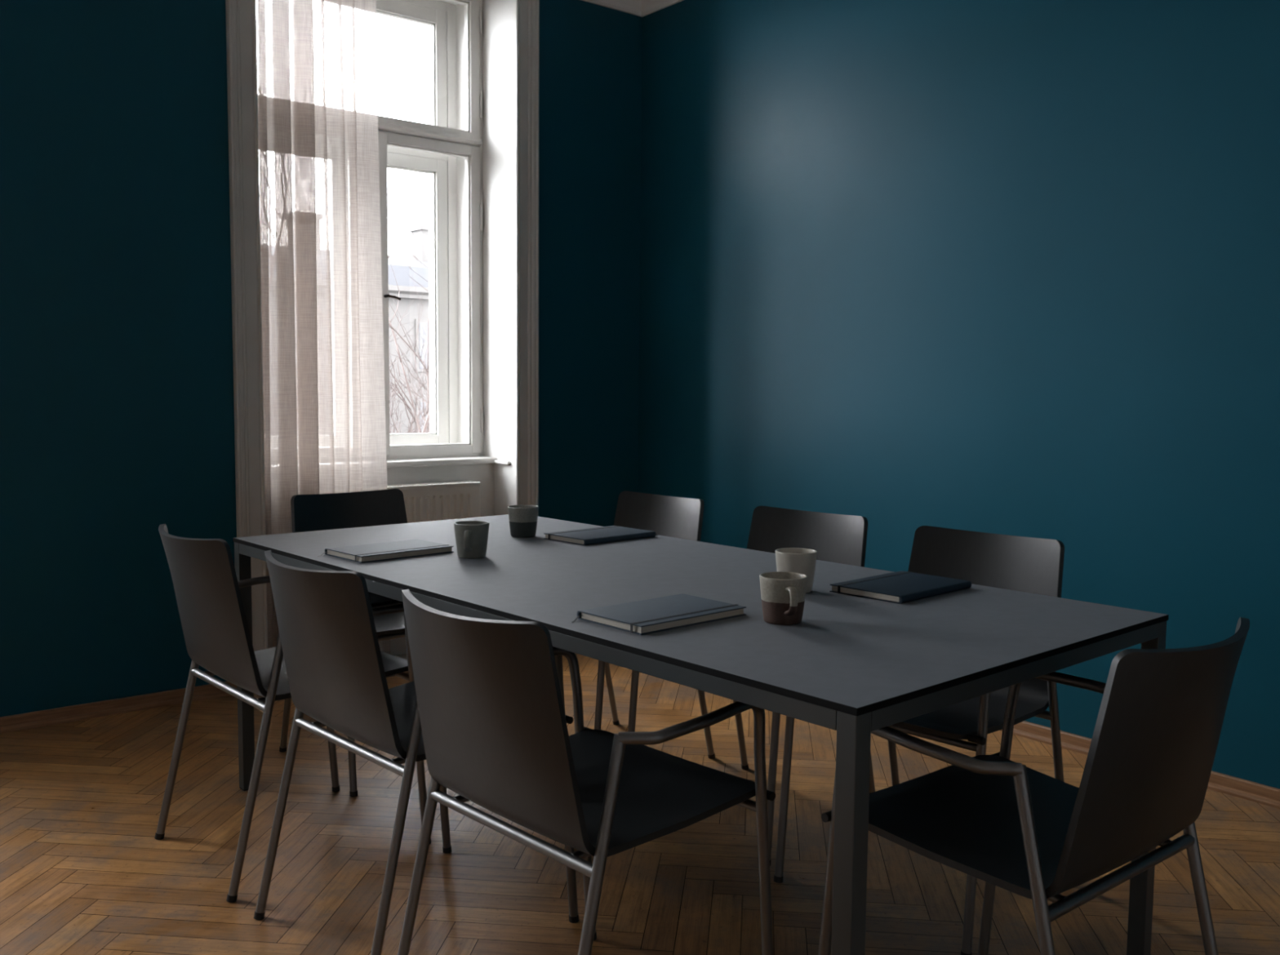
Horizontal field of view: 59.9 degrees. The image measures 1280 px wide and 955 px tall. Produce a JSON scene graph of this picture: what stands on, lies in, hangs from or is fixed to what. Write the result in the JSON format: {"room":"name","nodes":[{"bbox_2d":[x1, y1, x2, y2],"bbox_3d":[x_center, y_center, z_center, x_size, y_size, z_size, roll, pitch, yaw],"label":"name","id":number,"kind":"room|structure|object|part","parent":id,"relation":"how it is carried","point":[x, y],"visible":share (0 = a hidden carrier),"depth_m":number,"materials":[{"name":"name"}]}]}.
{"room":"meeting room","nodes":[
{"label":"meeting room","id":0,"kind":"room"},
{"bbox_2d":[0,0,642,716],"bbox_3d":[-2.343,-0.717,3.900,6.085,3.240,0.647,-3,6,-39],"label":"wall","id":1,"kind":"structure","parent":0,"point":[117,402],"depth_m":3.97,"materials":[{"name":"teal paint"}]},
{"bbox_2d":[0,681,237,733],"bbox_3d":[-2.010,0.828,3.874,5.135,0.050,0.024,-3,6,-39],"label":"baseboard","id":2,"kind":"structure","parent":1,"relation":"attached to","point":[15,722],"depth_m":3.95,"materials":[{"name":"brown wood"}]},
{"bbox_2d":[225,0,539,655],"bbox_3d":[-1.200,-0.708,4.821,1.350,2.970,0.712,-3,6,-39],"label":"window","id":3,"kind":"structure","parent":1,"relation":"in","point":[477,148],"depth_m":4.98,"materials":[{"name":"white paint"}]},
{"bbox_3d":[-1.472,-0.633,4.171,0.107,2.923,0.034,-3,6,-39],"label":"architrave","id":4,"kind":"part","parent":3,"relation":"part of","materials":[{"name":"white paint"}]},
{"bbox_2d":[255,0,391,654],"bbox_3d":[-1.252,-0.641,4.393,0.541,2.883,0.070,-3,6,-39],"label":"curtain","id":5,"kind":"object","parent":3,"relation":"hanging from","point":[324,397],"visible":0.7,"depth_m":4.35,"materials":[{"name":"fabric"}]},
{"bbox_3d":[-1.070,-0.778,4.805,0.062,0.024,0.040,-3,6,-39],"label":"handle","id":6,"kind":"part","parent":3,"relation":"part of","materials":[{"name":"brown metal"}]},
{"bbox_3d":[-1.296,-1.831,4.862,0.998,0.610,0.040,-3,6,-39],"label":"sash","id":7,"kind":"part","parent":3,"relation":"part of","materials":[{"name":"white paint"}]},
{"bbox_3d":[-1.306,-1.138,4.924,1.108,2.090,0.060,-3,6,-39],"label":"frame","id":8,"kind":"part","parent":3,"relation":"part of","materials":[{"name":"white paint"}]},
{"bbox_3d":[-1.168,-1.827,4.702,1.106,0.669,0.045,-3,6,-39],"label":"sash","id":9,"kind":"part","parent":3,"relation":"part of","materials":[{"name":"white paint"}]},
{"bbox_3d":[-1.154,-1.500,4.708,1.108,0.032,0.020,-3,6,-39],"label":"transom moulding","id":10,"kind":"part","parent":3,"relation":"part of","materials":[{"name":"white paint"}]},
{"bbox_3d":[-1.183,-1.130,4.770,1.148,2.120,0.060,-3,6,-39],"label":"frame","id":11,"kind":"part","parent":3,"relation":"part of","materials":[{"name":"white paint"}]},
{"bbox_3d":[-1.152,-0.058,4.808,1.148,0.028,0.169,-3,6,-39],"label":"sill","id":12,"kind":"part","parent":3,"relation":"part of","materials":[{"name":"white paint"}]},
{"bbox_3d":[-0.503,-0.688,4.948,0.107,2.923,0.034,-3,6,-39],"label":"architrave","id":13,"kind":"part","parent":3,"relation":"part of","materials":[{"name":"white paint"}]},
{"bbox_2d":[581,0,642,17],"bbox_3d":[-1.947,-2.134,3.585,5.135,0.157,0.140,-3,6,-39],"label":"trim","id":14,"kind":"structure","parent":1,"relation":"attached to","point":[630,6],"depth_m":5.16,"materials":[{"name":"white paint"}]},
{"bbox_2d":[0,653,1279,954],"bbox_3d":[-0.444,1.096,1.459,5.735,0.060,7.070,-3,6,-39],"label":"floor","id":15,"kind":"structure","parent":0,"point":[84,870],"depth_m":2.73,"materials":[{"name":"brown wood"}]},
{"bbox_2d":[154,524,431,902],"bbox_3d":[-0.914,0.532,2.850,0.557,0.832,0.562,-4,6,-42],"label":"armchair","id":16,"kind":"object","parent":15,"relation":"on","point":[214,623],"visible":0.68,"depth_m":2.63,"materials":[{"name":"black wood"}]},
{"bbox_3d":[-1.192,0.613,2.916,0.163,0.631,0.020,-3,6,-40],"label":"leg","id":17,"kind":"part","parent":16,"relation":"part of","materials":[{"name":"silver metal"}]},
{"bbox_3d":[-1.074,0.277,2.681,0.119,0.298,0.429,-4,6,-42],"label":"backrest","id":18,"kind":"part","parent":16,"relation":"part of","materials":[{"name":"black wood"}]},
{"bbox_3d":[-0.991,0.497,3.001,0.370,0.022,0.015,-4,6,-42],"label":"seat rail","id":19,"kind":"part","parent":16,"relation":"part of","materials":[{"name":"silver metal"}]},
{"bbox_3d":[-1.038,0.325,3.065,0.054,0.105,0.337,5,7,44],"label":"armrest","id":20,"kind":"part","parent":16,"relation":"part of","materials":[{"name":"silver metal"}]},
{"bbox_3d":[-0.881,0.643,2.576,0.163,0.631,0.020,-4,7,-45],"label":"leg","id":21,"kind":"part","parent":16,"relation":"part of","materials":[{"name":"silver metal"}]},
{"bbox_3d":[-0.885,0.457,2.870,0.453,0.099,0.464,-4,6,-42],"label":"seat","id":22,"kind":"part","parent":16,"relation":"part of","materials":[{"name":"black wood"}]},
{"bbox_3d":[-0.768,0.519,2.758,0.371,0.022,0.015,-4,6,-42],"label":"seat rail","id":23,"kind":"part","parent":16,"relation":"part of","materials":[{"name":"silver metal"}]},
{"bbox_3d":[-0.902,0.636,3.208,0.064,0.540,0.020,-4,7,-45],"label":"leg","id":24,"kind":"part","parent":16,"relation":"part of","materials":[{"name":"silver metal"}]},
{"bbox_3d":[-0.694,0.359,2.689,0.337,0.105,0.054,-3,6,-39],"label":"armrest","id":25,"kind":"part","parent":16,"relation":"part of","materials":[{"name":"silver metal"}]},
{"bbox_3d":[-0.568,0.669,2.842,0.064,0.540,0.020,-3,6,-40],"label":"leg","id":26,"kind":"part","parent":16,"relation":"part of","materials":[{"name":"silver metal"}]},
{"bbox_2d":[279,488,407,796],"bbox_3d":[-0.817,0.476,3.539,0.562,0.832,0.557,-4,6,-42],"label":"armchair","id":27,"kind":"object","parent":15,"relation":"on","point":[316,512],"visible":0.16,"depth_m":3.65,"materials":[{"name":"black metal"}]},
{"bbox_3d":[-1.099,0.564,3.513,0.020,0.631,0.163,-4,7,-44],"label":"leg","id":28,"kind":"part","parent":27,"relation":"part of","materials":[{"name":"silver metal"}]},
{"bbox_3d":[-0.961,0.196,3.679,0.429,0.298,0.119,-4,6,-42],"label":"backrest","id":29,"kind":"part","parent":27,"relation":"part of","materials":[{"name":"black wood"}]},
{"bbox_3d":[-0.838,0.637,3.203,0.020,0.540,0.064,-3,6,-40],"label":"leg","id":30,"kind":"part","parent":27,"relation":"part of","materials":[{"name":"silver metal"}]},
{"bbox_3d":[-0.790,0.405,3.504,0.464,0.099,0.453,-4,6,-42],"label":"seat","id":31,"kind":"part","parent":27,"relation":"part of","materials":[{"name":"black wood"}]},
{"bbox_2d":[253,550,578,954],"bbox_3d":[-0.508,0.570,2.432,0.557,0.832,0.562,-4,6,-44],"label":"armchair","id":32,"kind":"object","parent":15,"relation":"on","point":[335,673],"visible":0.62,"depth_m":2.22,"materials":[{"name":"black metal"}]},
{"bbox_3d":[-0.788,0.651,2.492,0.163,0.631,0.020,-4,6,-41],"label":"leg","id":33,"kind":"part","parent":32,"relation":"part of","materials":[{"name":"silver metal"}]},
{"bbox_3d":[-0.589,0.535,2.581,0.371,0.022,0.015,-4,6,-44],"label":"seat rail","id":34,"kind":"part","parent":32,"relation":"part of","materials":[{"name":"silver metal"}]},
{"bbox_3d":[-0.664,0.315,2.259,0.119,0.298,0.429,-4,6,-44],"label":"backrest","id":35,"kind":"part","parent":32,"relation":"part of","materials":[{"name":"black wood"}]},
{"bbox_3d":[-0.480,0.494,2.453,0.453,0.099,0.464,-4,6,-44],"label":"seat","id":36,"kind":"part","parent":32,"relation":"part of","materials":[{"name":"black wood"}]},
{"bbox_3d":[-0.637,0.363,2.644,0.054,0.105,0.337,5,6,43],"label":"armrest","id":37,"kind":"part","parent":32,"relation":"part of","materials":[{"name":"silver metal"}]},
{"bbox_3d":[-0.469,0.681,2.159,0.020,0.631,0.163,5,7,44],"label":"leg","id":38,"kind":"part","parent":32,"relation":"part of","materials":[{"name":"silver metal"}]},
{"bbox_3d":[-0.361,0.556,2.343,0.370,0.022,0.015,-4,6,-44],"label":"seat rail","id":39,"kind":"part","parent":32,"relation":"part of","materials":[{"name":"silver metal"}]},
{"bbox_3d":[-0.504,0.674,2.790,0.020,0.540,0.064,5,7,44],"label":"leg","id":40,"kind":"part","parent":32,"relation":"part of","materials":[{"name":"silver metal"}]},
{"bbox_3d":[-0.284,0.397,2.276,0.337,0.105,0.054,-3,6,-40],"label":"armrest","id":41,"kind":"part","parent":32,"relation":"part of","materials":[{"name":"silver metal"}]},
{"bbox_3d":[-0.161,0.706,2.433,0.064,0.540,0.020,-4,6,-41],"label":"leg","id":42,"kind":"part","parent":32,"relation":"part of","materials":[{"name":"silver metal"}]},
{"bbox_2d":[386,480,480,523],"bbox_3d":[-1.099,0.412,4.740,0.903,0.754,0.120,-3,6,-39],"label":"radiator","id":43,"kind":"object","parent":15,"relation":"on","point":[431,501],"visible":0.21,"depth_m":4.83,"materials":[{"name":"white metal"}]},
{"bbox_2d":[386,480,479,489],"bbox_3d":[-1.086,0.045,4.699,0.895,0.016,0.090,-3,6,-39],"label":"grille","id":44,"kind":"object","parent":43,"relation":"attached to","point":[462,485],"depth_m":4.84,"materials":[{"name":"white metal"}]},
{"bbox_2d":[397,589,775,954],"bbox_3d":[-0.122,0.610,1.995,0.557,0.832,0.562,-4,6,-44],"label":"armchair","id":45,"kind":"object","parent":15,"relation":"on","point":[495,732],"visible":0.95,"depth_m":1.83,"materials":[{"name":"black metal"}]},
{"bbox_3d":[-0.402,0.691,2.054,0.163,0.631,0.020,-4,6,-41],"label":"leg","id":46,"kind":"part","parent":45,"relation":"part of","materials":[{"name":"silver metal"}]},
{"bbox_3d":[-0.202,0.574,2.143,0.371,0.022,0.015,-4,6,-44],"label":"seat rail","id":47,"kind":"part","parent":45,"relation":"part of","materials":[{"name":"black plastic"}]},
{"bbox_3d":[-0.278,0.354,1.822,0.119,0.298,0.429,-4,6,-44],"label":"backrest","id":48,"kind":"part","parent":45,"relation":"part of","materials":[{"name":"black wood"}]},
{"bbox_3d":[-0.251,0.403,2.207,0.054,0.105,0.337,5,6,43],"label":"armrest","id":49,"kind":"part","parent":45,"relation":"part of","materials":[{"name":"silver metal"}]},
{"bbox_3d":[0.025,0.596,1.906,0.371,0.022,0.015,-4,6,-44],"label":"seat rail","id":50,"kind":"part","parent":45,"relation":"part of","materials":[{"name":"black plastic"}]},
{"bbox_3d":[-0.118,0.713,2.353,0.020,0.540,0.064,5,7,44],"label":"leg","id":51,"kind":"part","parent":45,"relation":"part of","materials":[{"name":"silver metal"}]},
{"bbox_3d":[-0.094,0.534,2.015,0.453,0.099,0.464,-4,6,-44],"label":"seat","id":52,"kind":"part","parent":45,"relation":"part of","materials":[{"name":"black fabric"}]},
{"bbox_3d":[-0.083,0.721,1.722,0.020,0.631,0.163,5,7,44],"label":"leg","id":53,"kind":"part","parent":45,"relation":"part of","materials":[{"name":"silver metal"}]},
{"bbox_3d":[0.102,0.436,1.839,0.337,0.105,0.054,-3,6,-40],"label":"armrest","id":54,"kind":"part","parent":45,"relation":"part of","materials":[{"name":"silver metal"}]},
{"bbox_3d":[0.225,0.746,1.995,0.064,0.540,0.020,-4,6,-41],"label":"leg","id":55,"kind":"part","parent":45,"relation":"part of","materials":[{"name":"silver metal"}]},
{"bbox_2d":[594,490,715,759],"bbox_3d":[-0.101,0.482,3.543,0.557,0.832,0.562,-4,6,-42],"label":"armchair","id":56,"kind":"object","parent":15,"relation":"on","point":[680,517],"visible":0.2,"depth_m":3.67,"materials":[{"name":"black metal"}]},
{"bbox_3d":[-0.117,0.643,3.208,0.064,0.540,0.020,-4,7,-44],"label":"leg","id":57,"kind":"part","parent":56,"relation":"part of","materials":[{"name":"silver metal"}]},
{"bbox_3d":[-0.134,0.547,3.832,0.163,0.631,0.020,-4,7,-44],"label":"leg","id":58,"kind":"part","parent":56,"relation":"part of","materials":[{"name":"silver metal"}]},
{"bbox_3d":[0.065,0.206,3.668,0.119,0.298,0.429,-4,6,-42],"label":"backrest","id":59,"kind":"part","parent":56,"relation":"part of","materials":[{"name":"black wood"}]},
{"bbox_3d":[0.176,0.578,3.490,0.163,0.631,0.020,-3,6,-40],"label":"leg","id":60,"kind":"part","parent":56,"relation":"part of","materials":[{"name":"silver metal"}]},
{"bbox_2d":[232,514,1168,954],"bbox_3d":[-0.061,0.593,2.742,1.011,0.740,2.217,-4,6,-42],"label":"conference table","id":61,"kind":"object","parent":15,"relation":"on","point":[854,667],"visible":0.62,"depth_m":2.13,"materials":[{"name":"grey laminate"}]},
{"bbox_3d":[-1.148,0.546,3.229,0.035,0.724,0.035,-4,6,-42],"label":"leg","id":62,"kind":"part","parent":61,"relation":"part of","materials":[{"name":"grey metal"}]},
{"bbox_2d":[317,538,453,563],"bbox_3d":[-0.671,0.192,2.922,0.309,0.017,0.184,-4,7,-44],"label":"notebook","id":63,"kind":"object","parent":61,"relation":"on","point":[369,553],"visible":1,"depth_m":2.89,"materials":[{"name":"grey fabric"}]},
{"bbox_2d":[453,520,488,558],"bbox_3d":[-0.442,0.162,2.878,0.091,0.089,0.107,4,6,37],"label":"mug","id":64,"kind":"object","parent":61,"relation":"on","point":[471,536],"visible":1,"depth_m":2.85,"materials":[{"name":"grey ceramic"}]},
{"bbox_3d":[-0.439,0.162,2.830,0.018,0.057,0.036,1,5,2],"label":"handle","id":65,"kind":"part","parent":64,"relation":"part of","materials":[{"name":"grey ceramic"}]},
{"bbox_2d":[507,504,538,537],"bbox_3d":[-0.348,0.129,3.291,0.091,0.089,0.107,-1,5,-21],"label":"mug","id":66,"kind":"object","parent":61,"relation":"on","point":[522,518],"visible":1,"depth_m":3.25,"materials":[{"name":"grey ceramic"}]},
{"bbox_2d":[543,525,657,545],"bbox_3d":[-0.106,0.168,3.277,0.309,0.017,0.184,-4,7,-44],"label":"notebook","id":67,"kind":"object","parent":61,"relation":"on","point":[587,536],"visible":1,"depth_m":3.23,"materials":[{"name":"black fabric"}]},
{"bbox_2d":[571,593,746,635],"bbox_3d":[0.032,0.263,2.145,0.309,0.017,0.184,-4,6,-42],"label":"notebook","id":68,"kind":"object","parent":61,"relation":"on","point":[652,615],"visible":1,"depth_m":2.12,"materials":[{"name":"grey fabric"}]},
{"bbox_2d":[759,571,807,625],"bbox_3d":[0.278,0.231,2.114,0.091,0.089,0.107,-4,7,-44],"label":"mug","id":69,"kind":"object","parent":61,"relation":"on","point":[783,593],"visible":1,"depth_m":2.09,"materials":[{"name":"beige ceramic"}]},
{"bbox_3d":[0.282,0.232,2.066,0.018,0.057,0.036,0,5,-10],"label":"handle","id":70,"kind":"part","parent":69,"relation":"part of","materials":[{"name":"beige ceramic"}]},
{"bbox_2d":[775,547,817,593],"bbox_3d":[0.340,0.204,2.451,0.091,0.089,0.107,-1,5,-16],"label":"mug","id":71,"kind":"object","parent":61,"relation":"on","point":[797,560],"visible":0.66,"depth_m":2.41,"materials":[{"name":"beige ceramic"}]},
{"bbox_3d":[0.301,0.693,1.610,0.035,0.724,0.035,-4,6,-42],"label":"leg","id":72,"kind":"part","parent":61,"relation":"part of","materials":[{"name":"grey metal"}]},
{"bbox_2d":[829,570,971,604],"bbox_3d":[0.591,0.240,2.476,0.309,0.017,0.184,-4,6,-43],"label":"notebook","id":73,"kind":"object","parent":61,"relation":"on","point":[900,587],"visible":1,"depth_m":2.43,"materials":[{"name":"black paper"}]},
{"bbox_3d":[1.027,0.646,2.255,0.035,0.724,0.035,-4,6,-42],"label":"leg","id":74,"kind":"part","parent":61,"relation":"part of","materials":[{"name":"grey metal"}]},
{"bbox_2d":[627,506,875,866],"bbox_3d":[0.330,0.523,3.099,0.562,0.832,0.557,5,7,45],"label":"armchair","id":75,"kind":"object","parent":15,"relation":"on","point":[842,539],"visible":0.14,"depth_m":3.21,"materials":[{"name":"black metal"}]},
{"bbox_3d":[-0.020,0.652,3.111,0.064,0.540,0.020,-4,6,-43],"label":"leg","id":76,"kind":"part","parent":75,"relation":"part of","materials":[{"name":"silver metal"}]},
{"bbox_3d":[0.281,0.587,3.385,0.020,0.631,0.163,5,6,42],"label":"leg","id":77,"kind":"part","parent":75,"relation":"part of","materials":[{"name":"silver metal"}]},
{"bbox_3d":[0.333,0.684,2.763,0.020,0.540,0.064,5,6,42],"label":"leg","id":78,"kind":"part","parent":75,"relation":"part of","materials":[{"name":"silver metal"}]},
{"bbox_3d":[0.486,0.245,3.233,0.429,0.298,0.119,5,7,45],"label":"backrest","id":79,"kind":"part","parent":75,"relation":"part of","materials":[{"name":"black wood"}]},
{"bbox_3d":[0.609,0.617,3.062,0.163,0.631,0.020,-4,6,-43],"label":"leg","id":80,"kind":"part","parent":75,"relation":"part of","materials":[{"name":"silver metal"}]},
{"bbox_2d":[773,525,1064,954],"bbox_3d":[0.702,0.563,2.652,0.557,0.832,0.562,-4,7,-44],"label":"armchair","id":81,"kind":"object","parent":15,"relation":"on","point":[1030,565],"visible":0.33,"depth_m":2.66,"materials":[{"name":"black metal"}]},
{"bbox_3d":[0.353,0.691,2.670,0.064,0.540,0.020,-4,6,-42],"label":"leg","id":82,"kind":"part","parent":81,"relation":"part of","materials":[{"name":"silver metal"}]},
{"bbox_3d":[0.658,0.627,2.939,0.020,0.631,0.163,5,6,43],"label":"leg","id":83,"kind":"part","parent":81,"relation":"part of","materials":[{"name":"silver metal"}]},
{"bbox_3d":[0.675,0.491,2.620,0.453,0.099,0.464,-4,7,-44],"label":"seat","id":84,"kind":"part","parent":81,"relation":"part of","materials":[{"name":"black wood"}]},
{"bbox_3d":[0.700,0.724,2.316,0.020,0.540,0.064,5,6,43],"label":"leg","id":85,"kind":"part","parent":81,"relation":"part of","materials":[{"name":"silver metal"}]},
{"bbox_3d":[0.861,0.286,2.783,0.119,0.298,0.429,-4,7,-44],"label":"backrest","id":86,"kind":"part","parent":81,"relation":"part of","materials":[{"name":"black wood"}]},
{"bbox_3d":[0.837,0.396,2.411,0.054,0.105,0.337,5,6,42],"label":"armrest","id":87,"kind":"part","parent":81,"relation":"part of","materials":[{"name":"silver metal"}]},
{"bbox_3d":[0.981,0.657,2.610,0.163,0.631,0.020,-4,6,-42],"label":"leg","id":88,"kind":"part","parent":81,"relation":"part of","materials":[{"name":"silver metal"}]},
{"bbox_2d":[817,617,1249,954],"bbox_3d":[0.668,0.628,1.854,0.562,0.832,0.557,-3,6,-39],"label":"armchair","id":89,"kind":"object","parent":15,"relation":"on","point":[995,820],"visible":0.93,"depth_m":1.68,"materials":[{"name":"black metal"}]},
{"bbox_3d":[0.320,0.755,1.898,0.020,0.540,0.064,-4,6,-41],"label":"leg","id":90,"kind":"part","parent":89,"relation":"part of","materials":[{"name":"silver metal"}]},
{"bbox_3d":[0.432,0.448,1.727,0.054,0.105,0.337,-4,6,-42],"label":"armrest","id":91,"kind":"part","parent":89,"relation":"part of","materials":[{"name":"silver metal"}]},
{"bbox_3d":[0.706,0.732,2.210,0.020,0.540,0.064,-3,6,-37],"label":"leg","id":92,"kind":"part","parent":89,"relation":"part of","materials":[{"name":"silver metal"}]},
{"bbox_3d":[0.592,0.738,1.589,0.020,0.631,0.163,-3,6,-37],"label":"leg","id":93,"kind":"part","parent":89,"relation":"part of","materials":[{"name":"silver metal"}]},
{"bbox_3d":[0.644,0.552,1.878,0.464,0.099,0.453,-3,6,-39],"label":"seat","id":94,"kind":"part","parent":89,"relation":"part of","materials":[{"name":"black fabric"}]},
{"bbox_3d":[0.828,0.425,2.048,0.054,0.105,0.337,-3,6,-36],"label":"armrest","id":95,"kind":"part","parent":89,"relation":"part of","materials":[{"name":"silver metal"}]},
{"bbox_3d":[0.511,0.610,1.785,0.015,0.022,0.371,-3,6,-39],"label":"seat rail","id":96,"kind":"part","parent":89,"relation":"part of","materials":[{"name":"silver metal"}]},
{"bbox_3d":[0.808,0.377,1.663,0.429,0.298,0.119,-3,6,-39],"label":"backrest","id":97,"kind":"part","parent":89,"relation":"part of","materials":[{"name":"black wood"}]},
{"bbox_3d":[0.767,0.596,1.992,0.015,0.022,0.371,-3,6,-39],"label":"seat rail","id":98,"kind":"part","parent":89,"relation":"part of","materials":[{"name":"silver metal"}]},
{"bbox_3d":[0.951,0.717,1.879,0.020,0.631,0.163,-4,6,-41],"label":"leg","id":99,"kind":"part","parent":89,"relation":"part of","materials":[{"name":"silver metal"}]},
{"bbox_2d":[637,0,1279,789],"bbox_3d":[2.219,-0.589,2.846,0.300,3.240,6.722,-3,6,-39],"label":"wall","id":100,"kind":"structure","parent":0,"point":[1002,267],"depth_m":3.84,"materials":[{"name":"teal paint"}]},
{"bbox_2d":[640,0,684,17],"bbox_3d":[1.967,-2.027,2.707,0.140,0.157,6.422,-3,6,-39],"label":"trim","id":101,"kind":"structure","parent":100,"relation":"attached to","point":[648,6],"depth_m":5.15,"materials":[{"name":"white paint"}]},
{"bbox_2d":[1000,720,1279,808],"bbox_3d":[1.993,0.938,2.978,0.024,0.050,6.398,-3,6,-39],"label":"baseboard","id":102,"kind":"structure","parent":100,"relation":"attached to","point":[1248,790],"depth_m":3.31,"materials":[{"name":"brown wood"}]},
{"label":"outside","id":103,"kind":"structure","parent":0,"visible":0},
{"bbox_3d":[-33.195,4.009,73.699,180.000,0.300,144.530,-3,6,-39],"label":"ground","id":104,"kind":"structure","parent":103,"visible":0},
{"bbox_2d":[387,224,429,433],"bbox_3d":[-12.195,-2.650,50.233,32.600,17.200,12.750,-3,6,-39],"label":"building","id":105,"kind":"structure","parent":104,"relation":"on","point":[420,239],"depth_m":44.92,"materials":[{"name":"grey"}]},
{"bbox_3d":[-8.515,-7.454,45.301,32.600,0.450,1.150,-3,6,-39],"label":"cornice","id":106,"kind":"part","parent":105,"relation":"part of","materials":[{"name":"grey"}]},
{"bbox_3d":[-8.491,-2.164,45.647,1.200,1.850,0.020,-3,6,-39],"label":"pane","id":107,"kind":"part","parent":105,"relation":"part of","materials":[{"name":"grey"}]},
{"bbox_3d":[-8.462,-5.353,45.384,1.200,1.850,0.020,-3,6,-39],"label":"pane","id":108,"kind":"part","parent":105,"relation":"part of","materials":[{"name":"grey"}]},
{"bbox_2d":[387,97,429,433],"bbox_3d":[-4.908,0.968,17.478,17.835,15.498,9.544,-4,7,-44],"label":"bare tree","id":109,"kind":"object","parent":104,"relation":"on","point":[426,428],"visible":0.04,"depth_m":17.23,"materials":[{"name":"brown plant"}]},
{"bbox_2d":[388,323,429,433],"bbox_3d":[-6.899,1.693,24.635,8.655,12.837,12.800,1,5,3],"label":"bare tree","id":110,"kind":"object","parent":104,"relation":"on","point":[393,388],"visible":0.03,"depth_m":23.10,"materials":[{"name":"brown plant"}]},
{"bbox_2d":[388,314,430,433],"bbox_3d":[-9.035,0.527,37.864,9.408,12.970,12.018,-2,5,-30],"label":"bare tree","id":111,"kind":"object","parent":104,"relation":"on","point":[425,377],"visible":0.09,"depth_m":36.22,"materials":[{"name":"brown plant"}]}
]}

